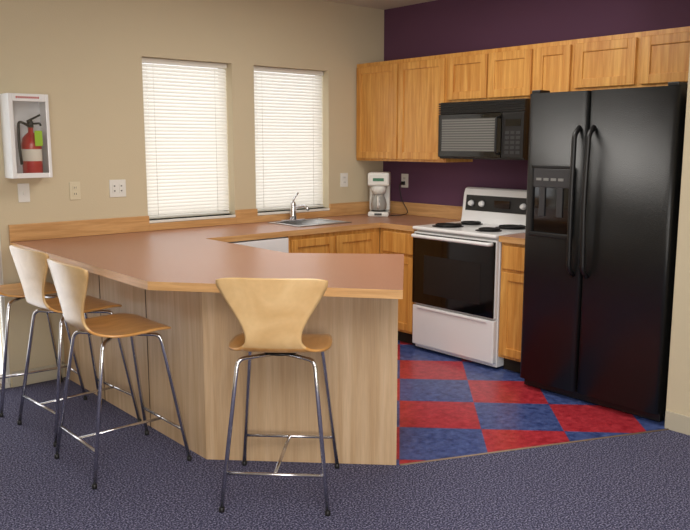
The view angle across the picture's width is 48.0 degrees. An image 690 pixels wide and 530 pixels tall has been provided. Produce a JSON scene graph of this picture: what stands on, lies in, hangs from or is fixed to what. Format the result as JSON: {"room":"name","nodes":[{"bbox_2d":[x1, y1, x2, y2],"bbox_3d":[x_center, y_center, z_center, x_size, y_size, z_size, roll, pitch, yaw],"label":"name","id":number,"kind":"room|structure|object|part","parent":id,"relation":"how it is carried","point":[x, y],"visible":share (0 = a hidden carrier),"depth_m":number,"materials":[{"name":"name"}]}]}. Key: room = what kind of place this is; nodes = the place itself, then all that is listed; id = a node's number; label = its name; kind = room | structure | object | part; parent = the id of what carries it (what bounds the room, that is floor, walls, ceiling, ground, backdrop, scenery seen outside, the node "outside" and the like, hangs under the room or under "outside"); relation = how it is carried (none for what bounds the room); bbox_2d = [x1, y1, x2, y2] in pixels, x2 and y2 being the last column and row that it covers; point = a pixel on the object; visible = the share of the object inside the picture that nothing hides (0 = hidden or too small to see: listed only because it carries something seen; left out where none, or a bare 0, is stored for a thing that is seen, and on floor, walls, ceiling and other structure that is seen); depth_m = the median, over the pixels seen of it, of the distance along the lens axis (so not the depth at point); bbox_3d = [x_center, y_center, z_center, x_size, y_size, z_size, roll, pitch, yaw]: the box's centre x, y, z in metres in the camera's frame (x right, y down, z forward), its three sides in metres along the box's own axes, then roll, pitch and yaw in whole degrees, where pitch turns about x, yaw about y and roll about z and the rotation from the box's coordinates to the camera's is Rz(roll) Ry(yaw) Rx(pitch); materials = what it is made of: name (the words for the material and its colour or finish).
{"room":"kitchen","nodes":[
{"label":"kitchen","id":0,"kind":"room"},
{"bbox_2d":[0,0,383,386],"bbox_3d":[-2.384,-0.502,4.487,7.340,2.620,0.140,-8,12,-40],"label":"wall","id":1,"kind":"structure","parent":0,"point":[86,55],"depth_m":5.14,"materials":[{"name":"beige paint"}]},
{"bbox_2d":[0,266,8,383],"bbox_3d":[-2.521,-0.197,4.348,1.082,1.996,0.030,-8,12,-40],"label":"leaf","id":2,"kind":"object","parent":1,"relation":"attached to","point":[1,297],"visible":0.74,"depth_m":4.78,"materials":[{"name":"white"}]},
{"bbox_2d":[0,239,10,388],"bbox_3d":[-2.538,-0.194,4.334,1.147,2.060,0.038,-8,12,-40],"label":"frame","id":3,"kind":"object","parent":1,"relation":"attached to","point":[7,385],"visible":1,"depth_m":4.78,"materials":[{"name":"white"}]},
{"bbox_2d":[17,183,29,201],"bbox_3d":[-1.970,-0.443,4.755,0.070,0.115,0.014,-8,12,-40],"label":"light switch","id":4,"kind":"object","parent":1,"relation":"attached to","point":[23,189],"visible":1,"depth_m":4.75,"materials":[{"name":"white plastic"}]},
{"bbox_2d":[0,93,52,178],"bbox_3d":[-1.916,-0.774,4.659,0.235,0.495,0.150,-8,12,-40],"label":"fire extinguisher cabinet","id":5,"kind":"object","parent":1,"relation":"attached to","point":[25,123],"visible":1,"depth_m":4.64,"materials":[{"name":"white metal"}]},
{"bbox_3d":[-1.875,-0.883,4.659,0.083,0.051,0.012,-4,10,-26],"label":"squeeze lever","id":6,"kind":"part","parent":5,"relation":"part of","materials":[{"name":"black plastic"}]},
{"bbox_2d":[12,364,62,386],"bbox_3d":[-1.959,0.702,4.946,0.318,0.100,0.012,-8,12,-40],"label":"baseboard","id":7,"kind":"structure","parent":1,"relation":"attached to","point":[38,377],"depth_m":4.94,"materials":[{"name":"beige plastic"}]},
{"bbox_2d":[69,182,80,199],"bbox_3d":[-1.730,-0.475,4.963,0.070,0.115,0.010,-8,12,-40],"label":"wall outlet","id":8,"kind":"object","parent":1,"relation":"attached to","point":[74,187],"depth_m":4.96,"materials":[{"name":"beige plastic"}]},
{"bbox_2d":[109,179,125,196],"bbox_3d":[-1.511,-0.510,5.150,0.115,0.115,0.010,-8,12,-40],"label":"wall outlet","id":9,"kind":"object","parent":1,"relation":"attached to","point":[117,188],"depth_m":5.15,"materials":[{"name":"white plastic"}]},
{"bbox_2d":[142,57,228,218],"bbox_3d":[-1.133,-0.894,5.521,0.692,1.092,0.050,-8,12,-40],"label":"window blind","id":10,"kind":"object","parent":1,"relation":"attached to","point":[186,151],"visible":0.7,"depth_m":5.52,"materials":[{"name":"white plastic"}]},
{"bbox_3d":[-1.309,-0.861,5.357,0.002,1.050,0.002,-8,12,-40],"label":"ladder cord","id":11,"kind":"part","parent":10,"relation":"part of","materials":[{"name":"white fabric"}]},
{"bbox_3d":[-1.137,-0.363,5.609,0.692,0.016,0.024,-8,12,-40],"label":"rail","id":12,"kind":"part","parent":10,"relation":"part of","materials":[{"name":"white plastic"}]},
{"bbox_3d":[-0.943,-0.910,5.670,0.002,1.050,0.002,-8,12,-40],"label":"ladder cord","id":13,"kind":"part","parent":10,"relation":"part of","materials":[{"name":"white fabric"}]},
{"bbox_2d":[148,75,226,218],"bbox_3d":[-1.171,-0.899,5.564,0.704,1.100,0.023,-8,12,-40],"label":"frame","id":14,"kind":"object","parent":1,"relation":"attached to","point":[218,75],"visible":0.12,"depth_m":5.66,"materials":[{"name":"white"}]},
{"bbox_2d":[149,214,235,222],"bbox_3d":[-1.117,-0.337,5.589,0.704,0.018,0.112,-8,12,-40],"label":"sill","id":15,"kind":"structure","parent":1,"relation":"attached to","point":[222,215],"depth_m":5.55,"materials":[{"name":"white paint"}]},
{"bbox_2d":[8,201,462,241],"bbox_3d":[-0.536,-0.296,5.379,3.154,0.104,0.995,-8,12,-40],"label":"backsplash","id":16,"kind":"structure","parent":1,"relation":"attached to","point":[76,228],"depth_m":5.48,"materials":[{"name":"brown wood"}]},
{"bbox_2d":[256,204,319,210],"bbox_3d":[-0.487,-0.990,6.149,0.720,1.100,0.023,-8,12,-40],"label":"frame","id":17,"kind":"object","parent":1,"relation":"attached to","point":[315,204],"visible":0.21,"depth_m":6.17,"materials":[{"name":"white"}]},
{"bbox_2d":[254,66,322,210],"bbox_3d":[-0.450,-0.986,6.106,0.708,1.092,0.050,-8,12,-40],"label":"window blind","id":18,"kind":"object","parent":1,"relation":"attached to","point":[288,139],"visible":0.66,"depth_m":6.11,"materials":[{"name":"white plastic"}]},
{"bbox_3d":[-0.630,-0.952,5.938,0.002,1.050,0.002,-8,12,-40],"label":"ladder cord","id":19,"kind":"part","parent":18,"relation":"part of","materials":[{"name":"white fabric"}]},
{"bbox_3d":[-0.454,-0.455,6.193,0.708,0.016,0.024,-8,12,-40],"label":"rail","id":20,"kind":"part","parent":18,"relation":"part of","materials":[{"name":"white plastic"}]},
{"bbox_3d":[-0.255,-1.002,6.258,0.002,1.050,0.002,-8,12,-40],"label":"ladder cord","id":21,"kind":"part","parent":18,"relation":"part of","materials":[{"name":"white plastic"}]},
{"bbox_2d":[258,207,329,214],"bbox_3d":[-0.433,-0.428,6.174,0.720,0.018,0.112,-8,12,-40],"label":"sill","id":22,"kind":"structure","parent":1,"relation":"attached to","point":[310,209],"depth_m":6.14,"materials":[{"name":"white paint"}]},
{"bbox_2d":[340,173,347,186],"bbox_3d":[-0.007,-0.707,6.438,0.080,0.115,0.010,-8,12,-40],"label":"wall outlet","id":23,"kind":"object","parent":1,"relation":"attached to","point":[343,176],"depth_m":6.43,"materials":[{"name":"white plastic"}]},
{"bbox_2d":[0,377,689,529],"bbox_3d":[0.235,1.319,1.719,7.350,0.120,8.150,-8,12,-40],"label":"floor","id":24,"kind":"structure","parent":0,"point":[641,481],"depth_m":3.46,"materials":[{"name":"blue carpet"}]},
{"bbox_2d":[0,282,86,416],"bbox_3d":[-1.875,0.310,4.565,0.510,0.989,0.464,-7,11,-37],"label":"bar stool","id":25,"kind":"object","parent":24,"relation":"on","point":[15,290],"visible":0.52,"depth_m":4.53,"materials":[{"name":"brown wood"}]},
{"bbox_3d":[-1.890,-0.002,4.505,0.472,0.354,0.449,-7,11,-37],"label":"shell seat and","id":26,"kind":"part","parent":25,"relation":"part of","materials":[{"name":"brown wood"}]},
{"bbox_2d":[9,245,141,446],"bbox_3d":[-1.451,0.377,4.143,0.510,0.989,0.463,-9,12,-44],"label":"bar stool","id":27,"kind":"object","parent":24,"relation":"on","point":[31,265],"visible":0.83,"depth_m":4.00,"materials":[{"name":"brown wood"}]},
{"bbox_3d":[-1.465,0.065,4.080,0.472,0.354,0.449,-9,12,-44],"label":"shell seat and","id":28,"kind":"part","parent":27,"relation":"part of","materials":[{"name":"brown wood"}]},
{"bbox_3d":[-1.446,0.549,4.175,0.493,0.632,0.462,-9,12,-44],"label":"leg frame","id":29,"kind":"part","parent":27,"relation":"part of","materials":[{"name":"silver metal"}]},
{"bbox_2d":[47,258,191,489],"bbox_3d":[-1.079,0.452,3.665,0.510,0.989,0.463,-8,12,-40],"label":"bar stool","id":30,"kind":"object","parent":24,"relation":"on","point":[70,281],"visible":1,"depth_m":3.57,"materials":[{"name":"brown wood"}]},
{"bbox_3d":[-1.093,0.140,3.603,0.472,0.354,0.449,-8,12,-40],"label":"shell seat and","id":31,"kind":"part","parent":30,"relation":"part of","materials":[{"name":"brown wood"}]},
{"bbox_3d":[-1.074,0.624,3.696,0.493,0.632,0.462,-8,12,-40],"label":"leg frame","id":32,"kind":"part","parent":30,"relation":"part of","materials":[{"name":"silver metal"}]},
{"bbox_2d":[215,277,338,516],"bbox_3d":[-0.275,0.502,3.347,0.463,0.989,0.510,1,9,4],"label":"bar stool","id":33,"kind":"object","parent":24,"relation":"on","point":[272,314],"visible":1,"depth_m":3.10,"materials":[{"name":"brown wood"}]},
{"bbox_3d":[-0.276,0.191,3.279,0.449,0.354,0.472,1,9,4],"label":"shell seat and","id":34,"kind":"part","parent":33,"relation":"part of","materials":[{"name":"brown wood"}]},
{"bbox_3d":[-0.274,0.674,3.381,0.462,0.632,0.493,1,9,4],"label":"leg frame","id":35,"kind":"part","parent":33,"relation":"part of","materials":[{"name":"silver metal"}]},
{"bbox_3d":[-0.274,0.366,3.332,0.160,0.012,0.160,1,9,4],"label":"hub plate","id":36,"kind":"part","parent":33,"relation":"part of","materials":[{"name":"black plastic"}]},
{"bbox_2d":[400,428,668,465],"bbox_3d":[0.998,0.914,3.909,1.544,0.010,0.010,-3,9,-17],"label":"trim","id":37,"kind":"structure","parent":24,"relation":"on","point":[667,428],"depth_m":3.89,"materials":[{"name":"brown metal"}]},
{"bbox_2d":[324,0,434,9],"bbox_3d":[0.235,-1.377,1.289,7.340,0.100,8.140,-8,12,-40],"label":"ceiling","id":38,"kind":"structure","parent":0,"point":[377,4],"depth_m":6.17,"materials":[{"name":"beige paint"}]},
{"bbox_2d":[396,340,666,464],"bbox_3d":[0.343,0.750,4.945,2.600,0.004,3.040,-8,12,-40],"label":"floor","id":39,"kind":"structure","parent":0,"point":[448,406],"depth_m":4.39,"materials":[{"name":"tile"}]},
{"bbox_2d":[62,272,397,464],"bbox_3d":[-0.617,0.385,4.455,1.114,0.875,2.421,-8,12,-40],"label":"base cabinet","id":40,"kind":"object","parent":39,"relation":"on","point":[361,359],"visible":0.55,"depth_m":3.68,"materials":[{"name":"brown wood"}]},
{"bbox_2d":[10,213,460,298],"bbox_3d":[0.019,-0.125,4.754,3.150,0.038,2.688,-8,12,-40],"label":"countertop","id":41,"kind":"structure","parent":40,"relation":"on","point":[182,259],"depth_m":4.05,"materials":[{"name":"laminate"}]},
{"bbox_2d":[281,192,308,220],"bbox_3d":[-0.346,-0.444,5.918,0.200,0.217,0.225,-8,12,-40],"label":"faucet","id":42,"kind":"object","parent":41,"relation":"on","point":[293,207],"visible":1,"depth_m":5.96,"materials":[{"name":"silver metal"}]},
{"bbox_3d":[-0.339,-0.429,5.912,0.022,0.072,0.204,-8,12,-40],"label":"spout","id":43,"kind":"part","parent":42,"relation":"part of","materials":[{"name":"silver metal"}]},
{"bbox_2d":[268,218,351,226],"bbox_3d":[-0.267,-0.242,5.888,0.500,0.172,0.400,-8,12,-40],"label":"sink","id":44,"kind":"object","parent":41,"relation":"in","point":[315,221],"visible":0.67,"depth_m":5.99,"materials":[{"name":"silver metal"}]},
{"bbox_2d":[279,219,336,225],"bbox_3d":[-0.267,-0.240,5.888,0.432,0.168,0.332,-8,12,-40],"label":"basin","id":45,"kind":"object","parent":44,"relation":"in","point":[306,222],"depth_m":6.04,"materials":[{"name":"silver metal"}]},
{"bbox_2d":[368,172,390,216],"bbox_3d":[0.283,-0.587,6.410,0.176,0.360,0.258,1,9,7],"label":"coffee maker","id":46,"kind":"object","parent":41,"relation":"on","point":[379,183],"visible":1,"depth_m":6.34,"materials":[{"name":"white plastic"}]},
{"bbox_2d":[371,186,386,193],"bbox_3d":[0.280,-0.619,6.384,0.140,0.067,0.140,1,9,7],"label":"basket","id":47,"kind":"object","parent":46,"relation":"on","point":[374,189],"depth_m":6.34,"materials":[{"name":"white plastic"}]},
{"bbox_3d":[0.294,-0.586,6.500,0.170,0.249,0.080,1,9,7],"label":"water tank","id":48,"kind":"part","parent":46,"relation":"part of","materials":[{"name":"clear glass"}]},
{"bbox_2d":[390,181,407,215],"bbox_3d":[0.472,-0.553,6.452,0.107,0.278,0.197,6,11,34],"label":"power cord","id":49,"kind":"object","parent":41,"relation":"on","point":[402,182],"visible":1,"depth_m":6.48,"materials":[{"name":"black plastic"}]},
{"bbox_2d":[228,237,288,252],"bbox_3d":[-0.817,0.229,5.452,0.600,0.867,0.622,-8,12,-40],"label":"dishwasher","id":50,"kind":"object","parent":39,"relation":"on","point":[280,244],"visible":0.1,"depth_m":5.25,"materials":[{"name":"white plastic"}]},
{"bbox_2d":[287,228,379,253],"bbox_3d":[-0.257,0.151,5.935,0.873,0.872,0.625,-8,12,-40],"label":"base cabinet","id":51,"kind":"object","parent":39,"relation":"on","point":[362,241],"visible":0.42,"depth_m":5.66,"materials":[{"name":"brown wood"}]},
{"bbox_3d":[-0.225,0.168,5.560,0.395,0.725,0.019,-8,12,-40],"label":"door","id":52,"kind":"part","parent":51,"relation":"part of","materials":[{"name":"brown wood"}]},
{"bbox_3d":[0.086,0.126,5.826,0.400,0.725,0.019,-8,12,-40],"label":"door","id":53,"kind":"part","parent":51,"relation":"part of","materials":[{"name":"brown wood"}]},
{"bbox_2d":[380,228,415,344],"bbox_3d":[0.612,0.133,6.052,0.625,0.872,0.395,-8,12,-40],"label":"base cabinet","id":54,"kind":"object","parent":39,"relation":"on","point":[392,241],"visible":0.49,"depth_m":5.79,"materials":[{"name":"brown wood"}]},
{"bbox_3d":[0.400,-0.167,5.785,0.019,0.155,0.325,-8,12,-40],"label":"drawer","id":55,"kind":"part","parent":54,"relation":"part of","materials":[{"name":"brown wood"}]},
{"bbox_3d":[0.400,0.206,5.843,0.019,0.560,0.325,-8,12,-40],"label":"door","id":56,"kind":"part","parent":54,"relation":"part of","materials":[{"name":"brown wood"}]},
{"bbox_2d":[411,187,526,367],"bbox_3d":[0.954,0.057,5.557,0.683,1.176,0.758,-8,12,-40],"label":"electric range","id":57,"kind":"object","parent":39,"relation":"on","point":[456,279],"visible":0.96,"depth_m":5.40,"materials":[{"name":"white metal"}]},
{"bbox_2d":[432,225,463,227],"bbox_3d":[0.738,-0.279,5.558,0.223,0.004,0.223,8,12,43],"label":"burner","id":58,"kind":"object","parent":57,"relation":"on","point":[433,226],"depth_m":5.48,"materials":[{"name":"black metal"}]},
{"bbox_3d":[0.717,-0.174,5.312,0.055,0.026,0.722,-8,12,-40],"label":"door handle","id":59,"kind":"part","parent":57,"relation":"part of","materials":[{"name":"white metal"}]},
{"bbox_3d":[0.739,0.061,5.369,0.012,0.510,0.744,-8,12,-40],"label":"door glass","id":60,"kind":"part","parent":57,"relation":"part of","materials":[{"name":"black glass"}]},
{"bbox_3d":[0.755,0.474,5.447,0.039,0.295,0.748,-8,12,-40],"label":"storage drawer","id":61,"kind":"part","parent":57,"relation":"part of","materials":[{"name":"white metal"}]},
{"bbox_3d":[0.756,0.056,5.383,0.034,0.530,0.748,-8,12,-40],"label":"oven door","id":62,"kind":"part","parent":57,"relation":"part of","materials":[{"name":"black glass"}]},
{"bbox_2d":[413,221,524,238],"bbox_3d":[0.972,-0.259,5.523,0.635,0.026,0.758,-8,12,-40],"label":"cooktop","id":63,"kind":"object","parent":57,"relation":"in","point":[460,229],"depth_m":5.41,"materials":[{"name":"white metal"}]},
{"bbox_3d":[0.949,-0.469,5.856,0.030,0.048,0.048,-8,12,-40],"label":"knob","id":64,"kind":"part","parent":57,"relation":"part of","materials":[{"name":"white ceramic"}]},
{"bbox_3d":[1.015,-0.457,5.781,0.030,0.048,0.048,-8,12,-40],"label":"knob","id":65,"kind":"part","parent":57,"relation":"part of","materials":[{"name":"white plastic"}]},
{"bbox_2d":[475,229,501,231],"bbox_3d":[0.980,-0.236,5.282,0.179,0.004,0.179,-2,9,-13],"label":"burner","id":66,"kind":"object","parent":57,"relation":"on","point":[476,230],"depth_m":5.22,"materials":[{"name":"black metal"}]},
{"bbox_3d":[1.153,-0.439,5.653,0.020,0.115,0.696,-8,12,-40],"label":"control panel","id":67,"kind":"part","parent":57,"relation":"part of","materials":[{"name":"black plastic"}]},
{"bbox_2d":[497,226,525,229],"bbox_3d":[1.169,-0.261,5.443,0.223,0.004,0.223,-6,11,-35],"label":"burner","id":68,"kind":"object","parent":57,"relation":"on","point":[501,227],"depth_m":5.37,"materials":[{"name":"black metal"}]},
{"bbox_3d":[1.261,-0.413,5.500,0.030,0.048,0.048,-8,12,-40],"label":"knob","id":69,"kind":"part","parent":57,"relation":"part of","materials":[{"name":"white plastic"}]},
{"bbox_2d":[498,233,524,372],"bbox_3d":[1.342,0.194,5.201,0.637,1.016,0.301,-8,12,-40],"label":"base cabinet","id":70,"kind":"object","parent":39,"relation":"on","point":[513,245],"visible":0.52,"depth_m":5.05,"materials":[{"name":"brown wood"}]},
{"bbox_3d":[1.118,0.335,5.024,0.019,0.560,0.270,-8,12,-40],"label":"door","id":71,"kind":"part","parent":70,"relation":"part of","materials":[{"name":"brown wood"}]},
{"bbox_3d":[1.103,-0.153,4.937,0.006,0.038,0.301,-8,12,-40],"label":"edge trim","id":72,"kind":"part","parent":70,"relation":"part of","materials":[{"name":"brown wood"}]},
{"bbox_3d":[1.118,-0.038,4.965,0.019,0.155,0.270,-8,12,-40],"label":"drawer","id":73,"kind":"part","parent":70,"relation":"part of","materials":[{"name":"brown wood"}]},
{"bbox_2d":[502,233,524,238],"bbox_3d":[1.344,-0.186,5.143,0.631,0.038,0.301,-8,12,-40],"label":"countertop","id":74,"kind":"structure","parent":70,"relation":"on","point":[520,235],"depth_m":5.07,"materials":[{"name":"laminate"}]},
{"bbox_2d":[520,81,687,421],"bbox_3d":[1.644,-0.116,4.598,0.845,1.816,0.912,-8,12,-40],"label":"refrigerator","id":75,"kind":"object","parent":39,"relation":"on","point":[604,175],"visible":1,"depth_m":4.30,"materials":[{"name":"black metal"}]},
{"bbox_3d":[1.202,-0.370,4.518,0.022,0.420,0.290,-8,12,-40],"label":"dispenser frame","id":76,"kind":"part","parent":75,"relation":"part of","materials":[{"name":"black plastic"}]},
{"bbox_3d":[1.205,-0.504,4.499,0.014,0.110,0.254,-8,12,-40],"label":"dispenser panel","id":77,"kind":"part","parent":75,"relation":"part of","materials":[{"name":"grey plastic"}]},
{"bbox_3d":[1.243,-0.135,4.587,0.082,1.735,0.399,-8,12,-40],"label":"freezer door","id":78,"kind":"part","parent":75,"relation":"part of","materials":[{"name":"black metal"}]},
{"bbox_3d":[1.293,-0.354,4.383,0.084,0.863,0.032,-8,12,-40],"label":"door handle","id":79,"kind":"part","parent":75,"relation":"part of","materials":[{"name":"black plastic"}]},
{"bbox_3d":[1.349,-0.344,4.319,0.084,0.863,0.032,-8,12,-40],"label":"door handle","id":80,"kind":"part","parent":75,"relation":"part of","materials":[{"name":"black plastic"}]},
{"bbox_3d":[1.543,-0.082,4.244,0.082,1.735,0.507,-8,12,-40],"label":"fridge door","id":81,"kind":"part","parent":75,"relation":"part of","materials":[{"name":"black metal"}]},
{"bbox_2d":[383,0,689,206],"bbox_3d":[1.372,-0.682,5.635,0.140,2.620,3.020,-8,12,-40],"label":"wall","id":82,"kind":"structure","parent":0,"point":[437,27],"depth_m":5.79,"materials":[{"name":"purple paint"}]},
{"bbox_2d":[401,174,407,187],"bbox_3d":[0.503,-0.711,6.530,0.010,0.115,0.080,-8,12,-40],"label":"wall outlet","id":83,"kind":"object","parent":82,"relation":"attached to","point":[404,177],"depth_m":6.52,"materials":[{"name":"white plastic"}]},
{"bbox_2d":[356,54,472,161],"bbox_3d":[0.533,-1.223,6.166,0.328,0.784,0.997,-8,12,-40],"label":"upper cabinet","id":84,"kind":"object","parent":82,"relation":"attached to","point":[397,101],"depth_m":6.03,"materials":[{"name":"brown wood"}]},
{"bbox_2d":[447,44,535,101],"bbox_3d":[1.109,-1.335,5.475,0.328,0.349,0.761,-8,12,-40],"label":"upper cabinet","id":85,"kind":"object","parent":82,"relation":"attached to","point":[506,72],"depth_m":5.34,"materials":[{"name":"brown wood"}]},
{"bbox_2d":[438,98,529,159],"bbox_3d":[1.065,-0.955,5.496,0.441,0.403,0.756,-8,12,-40],"label":"microwave oven","id":86,"kind":"object","parent":85,"relation":"attached to","point":[486,129],"visible":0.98,"depth_m":5.34,"materials":[{"name":"black plastic"}]},
{"bbox_3d":[0.875,-0.913,5.460,0.019,0.306,0.572,-8,12,-40],"label":"door","id":87,"kind":"part","parent":86,"relation":"part of","materials":[{"name":"black glass"}]},
{"bbox_3d":[1.028,-0.877,5.243,0.041,0.264,0.016,-8,12,-40],"label":"door handle","id":88,"kind":"part","parent":86,"relation":"part of","materials":[{"name":"black plastic"}]},
{"bbox_3d":[1.124,-0.868,5.176,0.019,0.306,0.179,-8,12,-40],"label":"control panel","id":89,"kind":"part","parent":86,"relation":"part of","materials":[{"name":"black plastic"}]},
{"bbox_2d":[534,39,574,91],"bbox_3d":[1.454,-1.058,5.115,0.328,0.784,0.292,-8,12,-40],"label":"upper cabinet","id":90,"kind":"object","parent":82,"relation":"attached to","point":[554,61],"depth_m":4.97,"materials":[{"name":"brown wood"}]},
{"bbox_2d":[573,32,640,90],"bbox_3d":[1.695,-1.245,4.805,0.328,0.319,0.441,-8,12,-40],"label":"upper cabinet","id":91,"kind":"object","parent":82,"relation":"attached to","point":[611,61],"depth_m":4.69,"materials":[{"name":"brown wood"}]},
{"bbox_2d":[638,26,689,88],"bbox_3d":[2.010,-1.188,4.445,0.328,0.319,0.520,-8,12,-40],"label":"upper cabinet","id":92,"kind":"object","parent":82,"relation":"attached to","point":[664,53],"depth_m":4.42,"materials":[{"name":"brown wood"}]},
{"bbox_2d":[666,58,689,416],"bbox_3d":[3.696,-0.174,2.396,0.920,2.620,4.980,-8,12,-40],"label":"wall","id":93,"kind":"structure","parent":0,"point":[678,389],"depth_m":4.02,"materials":[{"name":"beige paint"}]},
{"bbox_2d":[664,410,689,434],"bbox_3d":[3.345,1.118,2.290,0.010,0.100,4.978,-8,12,-40],"label":"baseboard","id":94,"kind":"structure","parent":93,"relation":"attached to","point":[680,423],"depth_m":4.09,"materials":[{"name":"beige paint"}]}
]}

